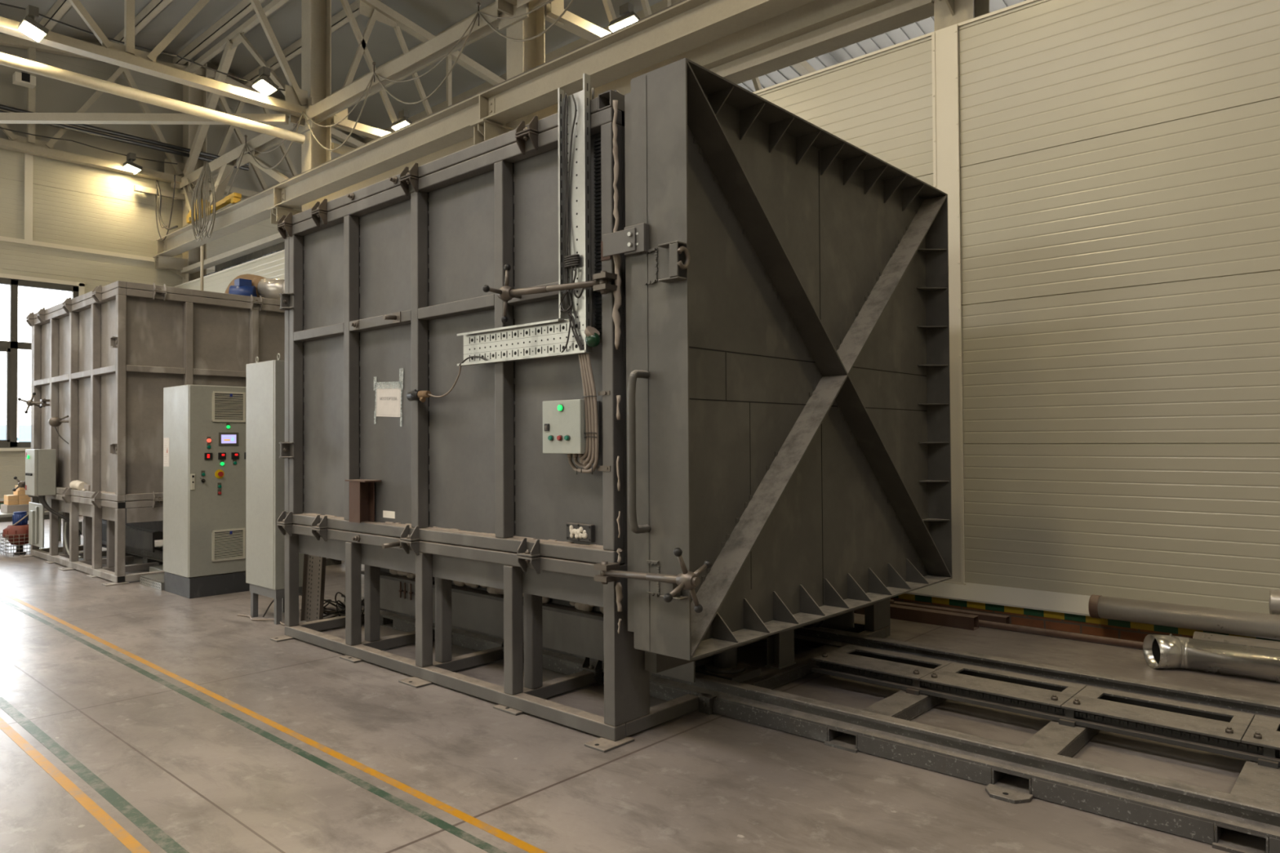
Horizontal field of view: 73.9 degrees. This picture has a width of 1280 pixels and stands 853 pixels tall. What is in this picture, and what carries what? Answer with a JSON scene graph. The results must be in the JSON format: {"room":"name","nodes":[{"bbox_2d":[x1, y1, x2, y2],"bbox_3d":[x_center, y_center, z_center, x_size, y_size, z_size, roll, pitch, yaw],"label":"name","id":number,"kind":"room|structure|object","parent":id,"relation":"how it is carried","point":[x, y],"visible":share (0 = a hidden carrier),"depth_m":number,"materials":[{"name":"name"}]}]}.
{"room":"factory hall","nodes":[
{"label":"factory hall","id":0,"kind":"room"},
{"bbox_2d":[0,31,364,507],"bbox_3d":[-12.426,-3.496,17.534,0.250,10.700,27.200,-1,-1,42],"label":"wall","id":1,"kind":"structure","parent":0,"point":[60,220],"depth_m":18.28,"materials":[{"name":"beige metal"}]},
{"bbox_2d":[0,273,84,451],"bbox_3d":[-14.087,-1.275,15.603,0.250,3.620,6.740,-1,-1,42],"label":"window","id":2,"kind":"structure","parent":1,"relation":"in","point":[11,347],"depth_m":17.21,"materials":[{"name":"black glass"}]},
{"bbox_2d":[133,184,185,200],"bbox_3d":[-10.832,-5.250,19.165,0.240,0.120,1.030,-1,-1,42],"label":"rail","id":3,"kind":"object","parent":1,"relation":"attached to","point":[146,190],"visible":0.93,"depth_m":19.05,"materials":[{"name":"metal"}]},
{"bbox_2d":[155,174,177,240],"bbox_3d":[-10.392,-4.816,18.674,1.265,1.422,0.065,-1,-1,41],"label":"cable","id":4,"kind":"object","parent":3,"relation":"hanging from","point":[168,228],"visible":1,"depth_m":18.91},
{"bbox_2d":[0,0,1026,137],"bbox_3d":[-1.407,-7.742,7.606,30.200,2.500,27.200,-1,-1,42],"label":"ceiling","id":5,"kind":"structure","parent":0,"point":[434,16],"depth_m":17.97,"materials":[{"name":"metal"}]},
{"bbox_2d":[0,515,1279,852],"bbox_3d":[-1.348,1.726,7.457,30.200,0.201,27.200,-1,-1,42],"label":"floor","id":6,"kind":"structure","parent":0,"point":[135,717],"depth_m":4.04,"materials":[{"name":"concrete"}]},
{"bbox_2d":[0,511,40,556],"bbox_3d":[-8.418,1.447,11.565,0.462,0.577,0.392,-1,-1,42],"label":"pump","id":7,"kind":"object","parent":6,"relation":"on","point":[17,533],"visible":0.84,"depth_m":11.47,"materials":[{"name":"blue paint"}]},
{"bbox_2d":[0,511,62,541],"bbox_3d":[-9.192,1.484,12.096,1.150,0.530,1.950,-1,-1,42],"label":"work table","id":8,"kind":"object","parent":6,"relation":"on","point":[4,517],"visible":0.12,"depth_m":12.08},
{"bbox_2d":[0,504,28,513],"bbox_3d":[-8.889,1.162,12.103,0.400,0.110,0.262,-1,-1,42],"label":"block","id":9,"kind":"object","parent":8,"relation":"on","point":[6,508],"visible":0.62,"depth_m":11.97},
{"bbox_2d":[4,499,18,505],"bbox_3d":[-8.905,1.072,12.050,0.250,0.066,0.120,-1,-1,42],"label":"firebrick","id":10,"kind":"object","parent":9,"relation":"on","point":[6,502],"visible":0.9,"depth_m":11.97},
{"bbox_2d":[4,494,18,500],"bbox_3d":[-8.906,1.005,12.051,0.250,0.066,0.120,-1,-1,42],"label":"firebrick","id":11,"kind":"object","parent":10,"relation":"on","point":[7,497],"visible":1,"depth_m":11.98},
{"bbox_2d":[17,499,28,504],"bbox_3d":[-8.824,1.073,12.140,0.250,0.066,0.120,-1,-1,42],"label":"firebrick","id":12,"kind":"object","parent":9,"relation":"on","point":[20,501],"visible":0.7,"depth_m":12.05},
{"bbox_2d":[16,494,28,499],"bbox_3d":[-8.824,1.006,12.141,0.250,0.066,0.120,-1,-1,42],"label":"firebrick","id":13,"kind":"object","parent":12,"relation":"on","point":[22,496],"visible":0.7,"depth_m":12.06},
{"bbox_2d":[13,489,25,495],"bbox_3d":[-8.832,0.939,12.133,0.250,0.066,0.120,-1,-1,42],"label":"firebrick","id":14,"kind":"object","parent":13,"relation":"on","point":[17,492],"visible":0.58,"depth_m":12.04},
{"bbox_2d":[12,280,284,586],"bbox_3d":[-5.947,0.085,11.230,3.597,3.259,3.300,-1,-1,42],"label":"furnace","id":15,"kind":"object","parent":6,"relation":"on","point":[103,358],"visible":0.64,"depth_m":9.72,"materials":[{"name":"paint"}]},
{"bbox_2d":[25,448,56,496],"bbox_3d":[-7.517,0.571,10.652,0.440,0.570,0.247,-1,-1,42],"label":"control box","id":16,"kind":"object","parent":15,"relation":"attached to","point":[40,464],"visible":1,"depth_m":10.53,"materials":[{"name":"grey metal"}]},
{"bbox_2d":[42,495,81,535],"bbox_3d":[-7.219,1.106,10.635,0.441,0.512,0.067,0,-1,-12],"label":"cable","id":17,"kind":"object","parent":16,"relation":"hanging from","point":[44,501],"visible":0.78,"depth_m":10.60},
{"bbox_2d":[63,522,82,558],"bbox_3d":[-7.090,1.424,10.639,0.578,0.424,0.042,-1,-1,40],"label":"hose","id":18,"kind":"object","parent":15,"relation":"attached to","point":[65,523],"visible":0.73,"depth_m":10.79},
{"bbox_2d":[69,480,87,490],"bbox_3d":[-6.665,0.699,10.102,0.367,0.120,0.111,-1,-1,42],"label":"roll","id":19,"kind":"object","parent":15,"relation":"on","point":[78,485],"visible":0.93,"depth_m":10.02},
{"bbox_2d":[78,520,82,545],"bbox_3d":[-7.094,1.344,10.699,0.140,0.300,0.108,-1,-1,42],"label":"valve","id":20,"kind":"object","parent":15,"relation":"attached to","point":[80,522],"visible":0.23,"depth_m":10.69,"materials":[{"name":"black metal"}]},
{"bbox_2d":[200,245,284,299],"bbox_3d":[-4.658,-1.893,10.643,3.796,0.779,0.766,-1,-1,19],"label":"blower","id":21,"kind":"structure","parent":15,"relation":"on","point":[256,286],"depth_m":10.68,"materials":[{"name":"blue paint"}]},
{"bbox_2d":[139,573,164,590],"bbox_3d":[-5.007,1.631,8.975,0.660,0.080,0.301,-1,-1,42],"label":"cable tray","id":22,"kind":"object","parent":6,"relation":"on","point":[158,584],"visible":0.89,"depth_m":8.91,"materials":[{"name":"metal"}]},
{"bbox_2d":[152,61,207,283],"bbox_3d":[-10.490,-3.278,19.394,0.600,10.300,1.040,-1,-1,42],"label":"steel column","id":23,"kind":"structure","parent":6,"relation":"on","point":[193,95],"depth_m":19.58,"materials":[{"name":"metal"}]},
{"bbox_2d":[0,33,364,209],"bbox_3d":[-12.402,-6.959,17.348,0.220,2.819,26.726,-1,-1,42],"label":"roof truss","id":24,"kind":"object","parent":23,"relation":"attached to","point":[28,144],"visible":0.28,"depth_m":18.41,"materials":[{"name":"metal"}]},
{"bbox_2d":[12,71,35,88],"bbox_3d":[-12.376,-6.973,17.106,0.245,0.200,0.340,-1,-1,42],"label":"junction box","id":25,"kind":"object","parent":24,"relation":"attached to","point":[24,79],"visible":1,"depth_m":17.04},
{"bbox_2d":[0,127,177,164],"bbox_3d":[-13.937,-5.978,15.555,0.024,0.081,10.202,-1,-1,42],"label":"cable","id":26,"kind":"object","parent":24,"relation":"attached to","point":[0,127],"visible":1,"depth_m":17.94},
{"bbox_2d":[122,152,142,173],"bbox_3d":[-11.047,-5.743,18.509,0.397,0.373,0.310,-1,-1,42],"label":"floodlight","id":27,"kind":"object","parent":24,"relation":"attached to","point":[129,165],"visible":1,"depth_m":18.44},
{"bbox_2d":[173,0,265,65],"bbox_3d":[0.410,-8.588,9.545,29.880,0.200,0.140,-1,-1,42],"label":"roof purlin","id":28,"kind":"structure","parent":24,"relation":"on","point":[243,8],"depth_m":17.97,"materials":[{"name":"beige paint"}]},
{"bbox_2d":[181,232,284,274],"bbox_3d":[-8.346,-3.592,17.619,5.630,0.105,0.200,-1,-1,42],"label":"beam","id":29,"kind":"structure","parent":23,"relation":"attached to","point":[276,238],"depth_m":17.50,"materials":[{"name":"metal"}]},
{"bbox_2d":[204,241,284,275],"bbox_3d":[-8.006,-3.518,17.844,5.250,0.740,0.350,-1,-1,42],"label":"deck","id":30,"kind":"object","parent":23,"relation":"attached to","point":[280,246],"visible":0.19,"depth_m":18.35,"materials":[{"name":"beige metal"}]},
{"bbox_2d":[163,384,249,599],"bbox_3d":[-4.301,0.633,8.693,0.735,2.062,0.805,-1,-1,42],"label":"tall cabinet","id":31,"kind":"object","parent":6,"relation":"on","point":[204,480],"visible":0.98,"depth_m":8.38,"materials":[{"name":"grey metal"}]},
{"bbox_2d":[163,437,168,466],"bbox_3d":[-4.776,0.259,8.582,0.150,0.290,0.003,-1,-1,42],"label":"paper document","id":32,"kind":"object","parent":31,"relation":"attached to","point":[166,444],"visible":1,"depth_m":8.59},
{"bbox_2d":[211,528,245,561],"bbox_3d":[-4.078,1.172,8.441,0.017,0.305,0.317,-1,-1,42],"label":"vent grille","id":33,"kind":"object","parent":31,"relation":"attached to","point":[228,544],"depth_m":8.44,"materials":[{"name":"plastic"}]},
{"bbox_2d":[212,391,245,422],"bbox_3d":[-4.087,-0.196,8.463,0.017,0.300,0.317,-1,-1,42],"label":"vent grille","id":34,"kind":"object","parent":31,"relation":"attached to","point":[227,406],"depth_m":8.46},
{"bbox_2d":[102,540,341,572],"bbox_3d":[-5.588,1.603,10.971,4.200,0.208,1.800,-1,-1,42],"label":"track","id":35,"kind":"object","parent":6,"relation":"on","point":[148,557],"visible":0.09,"depth_m":10.42,"materials":[{"name":"metal"}]},
{"bbox_2d":[102,506,163,552],"bbox_3d":[-5.834,1.205,11.305,3.400,0.580,1.820,-1,-1,42],"label":"bogie","id":36,"kind":"object","parent":35,"relation":"on","point":[140,535],"visible":0.16,"depth_m":10.26,"materials":[{"name":"metal"}]},
{"bbox_2d":[236,613,284,626],"bbox_3d":[-3.111,1.618,7.111,0.897,0.028,0.100,-1,-1,29],"label":"cable","id":37,"kind":"object","parent":6,"relation":"on","point":[237,615],"visible":0.68,"depth_m":7.13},
{"bbox_2d":[245,353,303,624],"bbox_3d":[-3.093,0.514,7.309,0.557,2.242,0.340,-1,-1,42],"label":"tall cabinet","id":38,"kind":"object","parent":6,"relation":"on","point":[264,380],"visible":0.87,"depth_m":7.13,"materials":[{"name":"metal"}]},
{"bbox_2d":[267,0,331,224],"bbox_3d":[-6.204,-3.366,15.517,0.600,10.300,1.040,-1,-1,42],"label":"steel column","id":39,"kind":"structure","parent":6,"relation":"on","point":[316,15],"depth_m":15.77,"materials":[{"name":"metal"}]},
{"bbox_2d":[0,112,288,124],"bbox_3d":[-9.774,-5.500,15.189,6.860,0.140,0.160,0,-1,-2],"label":"ceiling beam","id":40,"kind":"structure","parent":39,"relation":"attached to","point":[5,117],"depth_m":15.14,"materials":[{"name":"metal"}]},
{"bbox_2d":[0,52,354,154],"bbox_3d":[-10.202,-5.283,11.022,0.170,0.166,19.500,-1,-1,42],"label":"pipe","id":41,"kind":"object","parent":39,"relation":"attached to","point":[6,60],"visible":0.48,"depth_m":13.56,"materials":[{"name":"metal"}]},
{"bbox_2d":[0,0,505,139],"bbox_3d":[-8.028,-7.049,13.391,0.220,2.819,26.726,-1,-1,42],"label":"roof truss","id":42,"kind":"object","parent":39,"relation":"attached to","point":[295,102],"visible":0.51,"depth_m":14.94,"materials":[{"name":"metal"}]},
{"bbox_2d":[17,4,48,41],"bbox_3d":[-8.651,-5.771,12.141,0.372,0.388,0.308,-1,-1,42],"label":"floodlight","id":43,"kind":"object","parent":42,"relation":"attached to","point":[28,25],"visible":1,"depth_m":12.08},
{"bbox_2d":[0,2,284,90],"bbox_3d":[-9.636,-6.066,11.665,0.024,0.081,10.202,-1,-1,42],"label":"cable","id":44,"kind":"object","parent":42,"relation":"attached to","point":[1,3],"visible":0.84,"depth_m":13.50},
{"bbox_2d":[252,66,279,96],"bbox_3d":[-6.424,-5.946,14.605,0.397,0.388,0.308,-1,-1,42],"label":"floodlight","id":45,"kind":"object","parent":42,"relation":"attached to","point":[264,85],"visible":1,"depth_m":14.54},
{"bbox_2d":[391,109,412,130],"bbox_3d":[-4.592,-5.967,16.628,0.496,0.384,0.309,-1,-1,42],"label":"floodlight","id":46,"kind":"object","parent":42,"relation":"attached to","point":[403,114],"visible":0.63,"depth_m":16.55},
{"bbox_2d":[308,123,506,208],"bbox_3d":[-3.870,-3.930,13.667,5.600,0.500,0.380,-1,-1,42],"label":"beam","id":47,"kind":"structure","parent":39,"relation":"attached to","point":[465,144],"depth_m":13.52,"materials":[{"name":"metal"}]},
{"bbox_2d":[300,554,326,622],"bbox_3d":[-2.661,1.304,6.932,0.371,0.668,0.033,-1,-1,42],"label":"cable tray","id":48,"kind":"object","parent":6,"relation":"on","point":[314,566],"visible":0.82,"depth_m":6.96,"materials":[{"name":"metal"}]},
{"bbox_2d":[323,599,342,618],"bbox_3d":[-2.656,1.536,7.174,0.394,0.179,0.212,-1,-1,42],"label":"cable","id":49,"kind":"object","parent":6,"relation":"on","point":[326,608],"visible":0.32,"depth_m":7.08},
{"bbox_2d":[323,600,345,614],"bbox_3d":[-2.566,1.553,7.134,0.415,0.138,0.206,-1,-1,42],"label":"cable","id":50,"kind":"object","parent":6,"relation":"on","point":[340,611],"visible":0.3,"depth_m":7.03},
{"bbox_2d":[325,600,345,615],"bbox_3d":[-2.476,1.538,7.090,0.398,0.166,0.206,-1,-1,42],"label":"cable","id":51,"kind":"object","parent":6,"relation":"on","point":[328,602],"visible":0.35,"depth_m":7.04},
{"bbox_2d":[334,591,364,617],"bbox_3d":[-2.397,1.488,7.057,0.394,0.256,0.206,-1,-1,42],"label":"cable","id":52,"kind":"object","parent":6,"relation":"on","point":[343,605],"visible":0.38,"depth_m":7.07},
{"bbox_2d":[470,0,545,144],"bbox_3d":[-1.784,-3.457,11.519,0.600,10.300,1.040,-1,-1,42],"label":"steel column","id":53,"kind":"structure","parent":6,"relation":"on","point":[521,56],"depth_m":11.66,"materials":[{"name":"metal"}]},
{"bbox_2d":[179,0,553,247],"bbox_3d":[-3.934,-6.203,13.633,17.600,4.215,0.230,-1,-1,42],"label":"truss","id":54,"kind":"object","parent":53,"relation":"attached to","point":[431,51],"visible":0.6,"depth_m":16.13,"materials":[{"name":"metal"}]},
{"bbox_2d":[0,104,248,170],"bbox_3d":[-14.980,-6.195,13.736,0.090,0.200,17.100,-1,-1,42],"label":"roof beam","id":55,"kind":"object","parent":54,"relation":"attached to","point":[2,106],"visible":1,"depth_m":18.16,"materials":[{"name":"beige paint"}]},
{"bbox_2d":[372,61,376,82],"bbox_3d":[-4.286,-5.722,13.725,0.055,0.330,0.055,0,-1,-25],"label":"hook","id":56,"kind":"object","parent":54,"relation":"attached to","point":[374,63],"visible":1,"depth_m":13.71,"materials":[{"name":"metal"}]},
{"bbox_2d":[302,72,373,151],"bbox_3d":[-5.177,-5.211,14.525,2.429,0.968,0.026,-1,-1,42],"label":"cable","id":57,"kind":"object","parent":56,"relation":"hanging from","point":[372,77],"visible":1,"depth_m":14.26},
{"bbox_2d":[476,1,480,26],"bbox_3d":[-2.255,-5.764,11.887,0.055,0.330,0.055,0,-1,-25],"label":"hook","id":58,"kind":"object","parent":54,"relation":"attached to","point":[478,4],"visible":1,"depth_m":11.88,"materials":[{"name":"metal"}]},
{"bbox_2d":[373,12,477,104],"bbox_3d":[-3.268,-5.338,12.800,2.757,0.894,0.026,-1,-1,42],"label":"cable","id":59,"kind":"object","parent":58,"relation":"hanging from","point":[473,20],"visible":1,"depth_m":12.51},
{"bbox_2d":[477,0,573,41],"bbox_3d":[-1.315,-5.491,11.034,2.547,0.868,0.026,-1,-1,42],"label":"cable","id":60,"kind":"object","parent":58,"relation":"hanging from","point":[571,1],"visible":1,"depth_m":11.20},
{"bbox_3d":[-7.845,-5.649,16.945,0.060,0.330,0.060,-1,-1,42],"label":"hook","id":61,"kind":"object","parent":54,"relation":"attached to","visible":0},
{"bbox_2d":[186,142,245,199],"bbox_3d":[-8.965,-5.104,17.953,3.048,1.048,0.026,-1,-1,42],"label":"cable","id":62,"kind":"object","parent":61,"relation":"hanging from","point":[244,147],"visible":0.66,"depth_m":17.33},
{"bbox_2d":[245,111,302,169],"bbox_3d":[-6.957,-5.282,16.137,2.407,0.774,0.026,-1,-1,42],"label":"cable","id":63,"kind":"object","parent":61,"relation":"hanging from","point":[301,115],"visible":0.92,"depth_m":16.00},
{"bbox_2d":[155,0,814,257],"bbox_3d":[0.284,-4.287,9.211,29.750,0.460,0.300,-1,-1,42],"label":"beam","id":64,"kind":"structure","parent":53,"relation":"on","point":[683,26],"depth_m":10.89,"materials":[{"name":"metal"}]},
{"bbox_2d":[191,161,216,241],"bbox_3d":[-8.674,-4.485,16.899,1.082,1.601,0.145,-1,-1,42],"label":"cable bundle","id":65,"kind":"object","parent":64,"relation":"hanging from","point":[204,174],"visible":1,"depth_m":16.85,"materials":[{"name":"rubber"}]},
{"bbox_2d":[186,192,241,223],"bbox_3d":[-8.694,-4.545,17.330,2.351,0.415,0.190,-1,-1,42],"label":"crane hoist","id":66,"kind":"object","parent":64,"relation":"on","point":[233,197],"visible":0.56,"depth_m":17.02,"materials":[{"name":"yellow paint"}]},
{"bbox_2d":[504,0,816,90],"bbox_3d":[-3.579,-7.140,9.366,0.220,2.819,26.726,-1,-1,42],"label":"roof truss","id":67,"kind":"object","parent":53,"relation":"attached to","point":[569,21],"visible":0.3,"depth_m":12.37,"materials":[{"name":"metal"}]},
{"bbox_2d":[39,0,72,31],"bbox_3d":[-1.399,-8.230,7.537,29.880,0.200,0.140,-1,-1,42],"label":"roof purlin","id":68,"kind":"structure","parent":67,"relation":"on","point":[60,7],"depth_m":16.41,"materials":[{"name":"beige paint"}]},
{"bbox_2d":[110,0,173,44],"bbox_3d":[-0.494,-8.409,8.541,29.880,0.200,0.140,-1,-1,42],"label":"roof purlin","id":69,"kind":"structure","parent":67,"relation":"on","point":[154,7],"depth_m":16.92,"materials":[{"name":"beige paint"}]},
{"bbox_2d":[239,0,382,86],"bbox_3d":[1.417,-8.539,10.656,29.880,0.200,0.140,-1,-1,42],"label":"roof purlin","id":70,"kind":"structure","parent":67,"relation":"on","point":[339,20],"depth_m":18.78,"materials":[{"name":"beige paint"}]},
{"bbox_2d":[331,0,496,94],"bbox_3d":[2.459,-8.233,11.801,29.880,0.200,0.140,-1,-1,42],"label":"roof purlin","id":71,"kind":"structure","parent":67,"relation":"on","point":[494,2],"depth_m":18.17,"materials":[{"name":"beige paint"}]},
{"bbox_2d":[361,0,682,143],"bbox_3d":[3.601,-7.897,13.056,29.880,0.200,0.140,-1,-1,42],"label":"roof purlin","id":72,"kind":"structure","parent":67,"relation":"on","point":[659,6],"depth_m":18.99,"materials":[{"name":"beige paint"}]},
{"bbox_2d":[608,1,640,31],"bbox_3d":[-0.180,-6.058,12.636,0.521,0.384,0.309,-1,-1,42],"label":"floodlight","id":73,"kind":"object","parent":67,"relation":"attached to","point":[628,16],"visible":0.62,"depth_m":12.56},
{"bbox_2d":[520,0,933,124],"bbox_3d":[0.583,-4.022,9.639,5.690,0.500,0.380,-1,-1,42],"label":"beam","id":74,"kind":"structure","parent":53,"relation":"attached to","point":[816,28],"depth_m":8.64,"materials":[{"name":"metal"}]},
{"bbox_2d":[269,87,890,752],"bbox_3d":[-0.307,-0.055,6.218,4.166,3.310,3.268,-1,-1,42],"label":"furnace","id":75,"kind":"object","parent":6,"relation":"on","point":[382,278],"depth_m":5.17,"materials":[{"name":"grey paint"}]},
{"bbox_2d":[345,479,381,523],"bbox_3d":[-1.894,0.509,5.822,0.260,0.286,0.125,-1,-1,42],"label":"stub","id":76,"kind":"object","parent":75,"relation":"on","point":[362,491],"visible":1,"depth_m":5.82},
{"bbox_2d":[373,368,403,426],"bbox_3d":[-1.698,-0.190,5.740,0.373,0.386,0.003,-1,-1,42],"label":"notice sheet","id":77,"kind":"object","parent":75,"relation":"attached to","point":[388,397],"visible":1,"depth_m":5.73,"materials":[{"name":"white paper"}]},
{"bbox_2d":[382,510,395,518],"bbox_3d":[-1.690,0.593,5.729,0.145,0.047,0.002,-1,-1,42],"label":"paper label","id":78,"kind":"object","parent":75,"relation":"attached to","point":[389,514],"visible":1,"depth_m":5.73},
{"bbox_2d":[406,365,461,402],"bbox_3d":[-1.250,-0.254,5.193,0.536,0.205,0.089,-1,-1,42],"label":"plug","id":79,"kind":"object","parent":75,"relation":"attached to","point":[419,395],"visible":1,"depth_m":5.27,"materials":[{"name":"black plastic"}]},
{"bbox_2d":[457,316,590,366],"bbox_3d":[-0.665,-0.460,4.666,1.077,0.189,0.042,-1,-1,42],"label":"cable tray","id":80,"kind":"object","parent":75,"relation":"attached to","point":[544,339],"visible":0.96,"depth_m":4.66,"materials":[{"name":"metal"}]},
{"bbox_2d":[458,355,488,365],"bbox_3d":[-0.960,-0.384,4.931,0.236,0.052,0.022,-1,-1,35],"label":"cable","id":81,"kind":"object","parent":80,"relation":"attached to","point":[465,359],"visible":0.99,"depth_m":4.94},
{"bbox_2d":[560,263,583,352],"bbox_3d":[-0.350,-0.625,4.386,0.197,0.501,0.020,-1,-1,42],"label":"cable","id":82,"kind":"object","parent":80,"relation":"on","point":[582,290],"visible":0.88,"depth_m":4.38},
{"bbox_2d":[542,399,599,459],"bbox_3d":[-0.366,0.017,4.430,0.288,0.306,0.160,-1,-1,42],"label":"control box","id":83,"kind":"object","parent":75,"relation":"attached to","point":[563,420],"visible":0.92,"depth_m":4.37,"materials":[{"name":"metal"}]},
{"bbox_2d":[557,404,564,411],"bbox_3d":[-0.410,-0.096,4.378,0.039,0.039,0.016,-1,-1,42],"label":"lamp","id":84,"kind":"object","parent":83,"relation":"attached to","point":[560,406],"depth_m":4.37,"materials":[{"name":"plastic"}]},
{"bbox_2d":[568,353,598,473],"bbox_3d":[-0.295,-0.067,4.362,0.032,0.608,0.260,0,-1,-37],"label":"conduit","id":85,"kind":"object","parent":83,"relation":"attached to","point":[588,356],"visible":1,"depth_m":4.27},
{"bbox_2d":[576,395,596,474],"bbox_3d":[-0.279,0.045,4.316,0.024,0.401,0.180,0,-1,-38],"label":"cable tie","id":86,"kind":"object","parent":85,"relation":"attached to","point":[584,396],"visible":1,"depth_m":4.28,"materials":[{"name":"black plastic"}]},
{"bbox_2d":[573,353,595,469],"bbox_3d":[-0.287,-0.075,4.355,0.037,0.592,0.196,0,-1,-31],"label":"conduit","id":87,"kind":"object","parent":83,"relation":"attached to","point":[593,458],"visible":0.98,"depth_m":4.29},
{"bbox_2d":[579,353,591,466],"bbox_3d":[-0.278,-0.084,4.350,0.128,0.574,0.059,-1,-1,42],"label":"conduit","id":88,"kind":"object","parent":83,"relation":"attached to","point":[584,463],"visible":0.9,"depth_m":4.30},
{"bbox_2d":[577,353,594,462],"bbox_3d":[-0.258,-0.088,4.332,0.110,0.566,0.059,-1,-1,42],"label":"conduit","id":89,"kind":"object","parent":83,"relation":"attached to","point":[581,460],"visible":0.79,"depth_m":4.32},
{"bbox_2d":[557,73,591,352],"bbox_3d":[-0.337,-1.081,4.381,0.201,1.415,0.041,-1,-1,42],"label":"cable tray","id":90,"kind":"object","parent":75,"relation":"attached to","point":[580,185],"depth_m":4.39,"materials":[{"name":"metal"}]},
{"bbox_2d":[559,93,582,350],"bbox_3d":[-0.358,-1.046,4.388,0.159,1.348,0.035,-1,-1,42],"label":"cable","id":91,"kind":"object","parent":90,"relation":"attached to","point":[562,296],"visible":0.98,"depth_m":4.40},
{"bbox_2d":[562,93,580,350],"bbox_3d":[-0.351,-1.058,4.392,0.133,1.362,0.020,-1,-1,42],"label":"cable","id":92,"kind":"object","parent":90,"relation":"attached to","point":[565,100],"visible":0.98,"depth_m":4.43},
{"bbox_2d":[565,94,584,350],"bbox_3d":[-0.335,-1.050,4.381,0.135,1.357,0.018,-1,-1,42],"label":"cable","id":93,"kind":"object","parent":90,"relation":"in","point":[566,116],"visible":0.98,"depth_m":4.42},
{"bbox_2d":[584,287,599,346],"bbox_3d":[-0.238,-0.549,4.277,0.084,0.303,0.076,-1,-1,42],"label":"beacon","id":94,"kind":"object","parent":90,"relation":"attached to","point":[592,339],"visible":0.99,"depth_m":4.26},
{"bbox_2d":[603,57,952,660],"bbox_3d":[1.006,-0.302,5.129,0.505,2.770,3.125,-1,-1,42],"label":"door","id":95,"kind":"structure","parent":75,"relation":"attached to","point":[788,373],"depth_m":4.66,"materials":[{"name":"grey paint"}]},
{"bbox_2d":[337,594,1279,852],"bbox_3d":[1.291,1.477,4.864,9.200,0.203,1.722,-1,-1,42],"label":"track","id":96,"kind":"object","parent":6,"relation":"on","point":[1080,704],"visible":0.77,"depth_m":4.16,"materials":[{"name":"metal"}]},
{"bbox_2d":[361,567,890,682],"bbox_3d":[-0.319,1.141,6.397,3.605,0.675,2.600,-1,-1,42],"label":"bogie","id":97,"kind":"object","parent":96,"relation":"on","point":[569,627],"visible":0.27,"depth_m":5.34,"materials":[{"name":"grey paint"}]},
{"bbox_2d":[853,604,978,630],"bbox_3d":[1.527,1.563,7.669,2.984,0.098,0.110,-1,-1,42],"label":"tube","id":98,"kind":"object","parent":6,"relation":"on","point":[947,619],"visible":0.36,"depth_m":6.86,"materials":[{"name":"metal"}]},
{"bbox_2d":[889,600,1009,624],"bbox_3d":[1.736,1.570,7.777,3.149,0.085,0.090,-1,-1,42],"label":"tube","id":99,"kind":"object","parent":6,"relation":"on","point":[982,616],"visible":0.2,"depth_m":6.89,"materials":[{"name":"metal"}]},
{"bbox_2d":[978,620,1142,649],"bbox_3d":[2.537,1.568,6.910,4.100,0.052,0.052,-1,-1,42],"label":"pipe","id":100,"kind":"object","parent":6,"relation":"on","point":[1067,635],"visible":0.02,"depth_m":6.33,"materials":[{"name":"metal"}]},
{"bbox_2d":[1142,633,1279,682],"bbox_3d":[4.719,1.439,4.482,3.609,0.224,0.300,-1,-1,39],"label":"metal pipe","id":101,"kind":"object","parent":6,"relation":"on","point":[1160,651],"visible":1,"depth_m":5.33,"materials":[{"name":"metal"}]},
{"bbox_2d":[1192,631,1279,648],"bbox_3d":[4.962,1.444,4.569,3.360,0.196,0.196,-1,-1,42],"label":"ventilation duct","id":102,"kind":"object","parent":6,"relation":"on","point":[1197,635],"visible":0.33,"depth_m":5.50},
{"bbox_2d":[1088,594,1279,639],"bbox_3d":[4.706,1.284,4.938,3.834,0.190,0.170,-1,-1,44],"label":"pipe","id":103,"kind":"object","parent":102,"relation":"on","point":[1262,625],"visible":1,"depth_m":5.80,"materials":[{"name":"metal"}]},
{"bbox_2d":[1268,590,1279,614],"bbox_3d":[5.163,1.124,4.657,2.771,0.175,0.160,-1,-1,43],"label":"ventilation duct","id":104,"kind":"object","parent":103,"relation":"on","point":[1274,595],"visible":1,"depth_m":5.53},
{"bbox_2d":[173,0,1279,642],"bbox_3d":[0.436,-0.893,9.339,30.000,5.075,0.375,-1,-1,42],"label":"wall","id":105,"kind":"structure","parent":0,"point":[1119,160],"depth_m":6.55,"materials":[{"name":"beige metal"}]},
{"bbox_2d":[931,23,967,585],"bbox_3d":[2.668,-1.050,7.367,0.260,4.820,0.047,-1,-1,42],"label":"column","id":106,"kind":"structure","parent":105,"relation":"attached to","point":[944,42],"depth_m":7.34,"materials":[{"name":"metal"}]},
{"bbox_2d":[933,0,990,31],"bbox_3d":[2.701,-3.549,7.461,0.600,10.300,1.040,-1,-1,42],"label":"steel column","id":107,"kind":"structure","parent":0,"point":[947,13],"depth_m":7.59,"materials":[{"name":"metal"}]},
{"bbox_3d":[-36.195,2.402,30.080,51.750,0.200,90.000,-1,-1,42],"label":"floor","id":108,"kind":"structure","parent":0,"visible":0},
{"bbox_2d":[0,425,31,441],"bbox_3d":[-25.088,0.895,21.394,0.080,2.000,36.000,-1,-1,42],"label":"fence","id":109,"kind":"object","parent":108,"relation":"on","point":[24,431],"visible":0.02,"depth_m":27.23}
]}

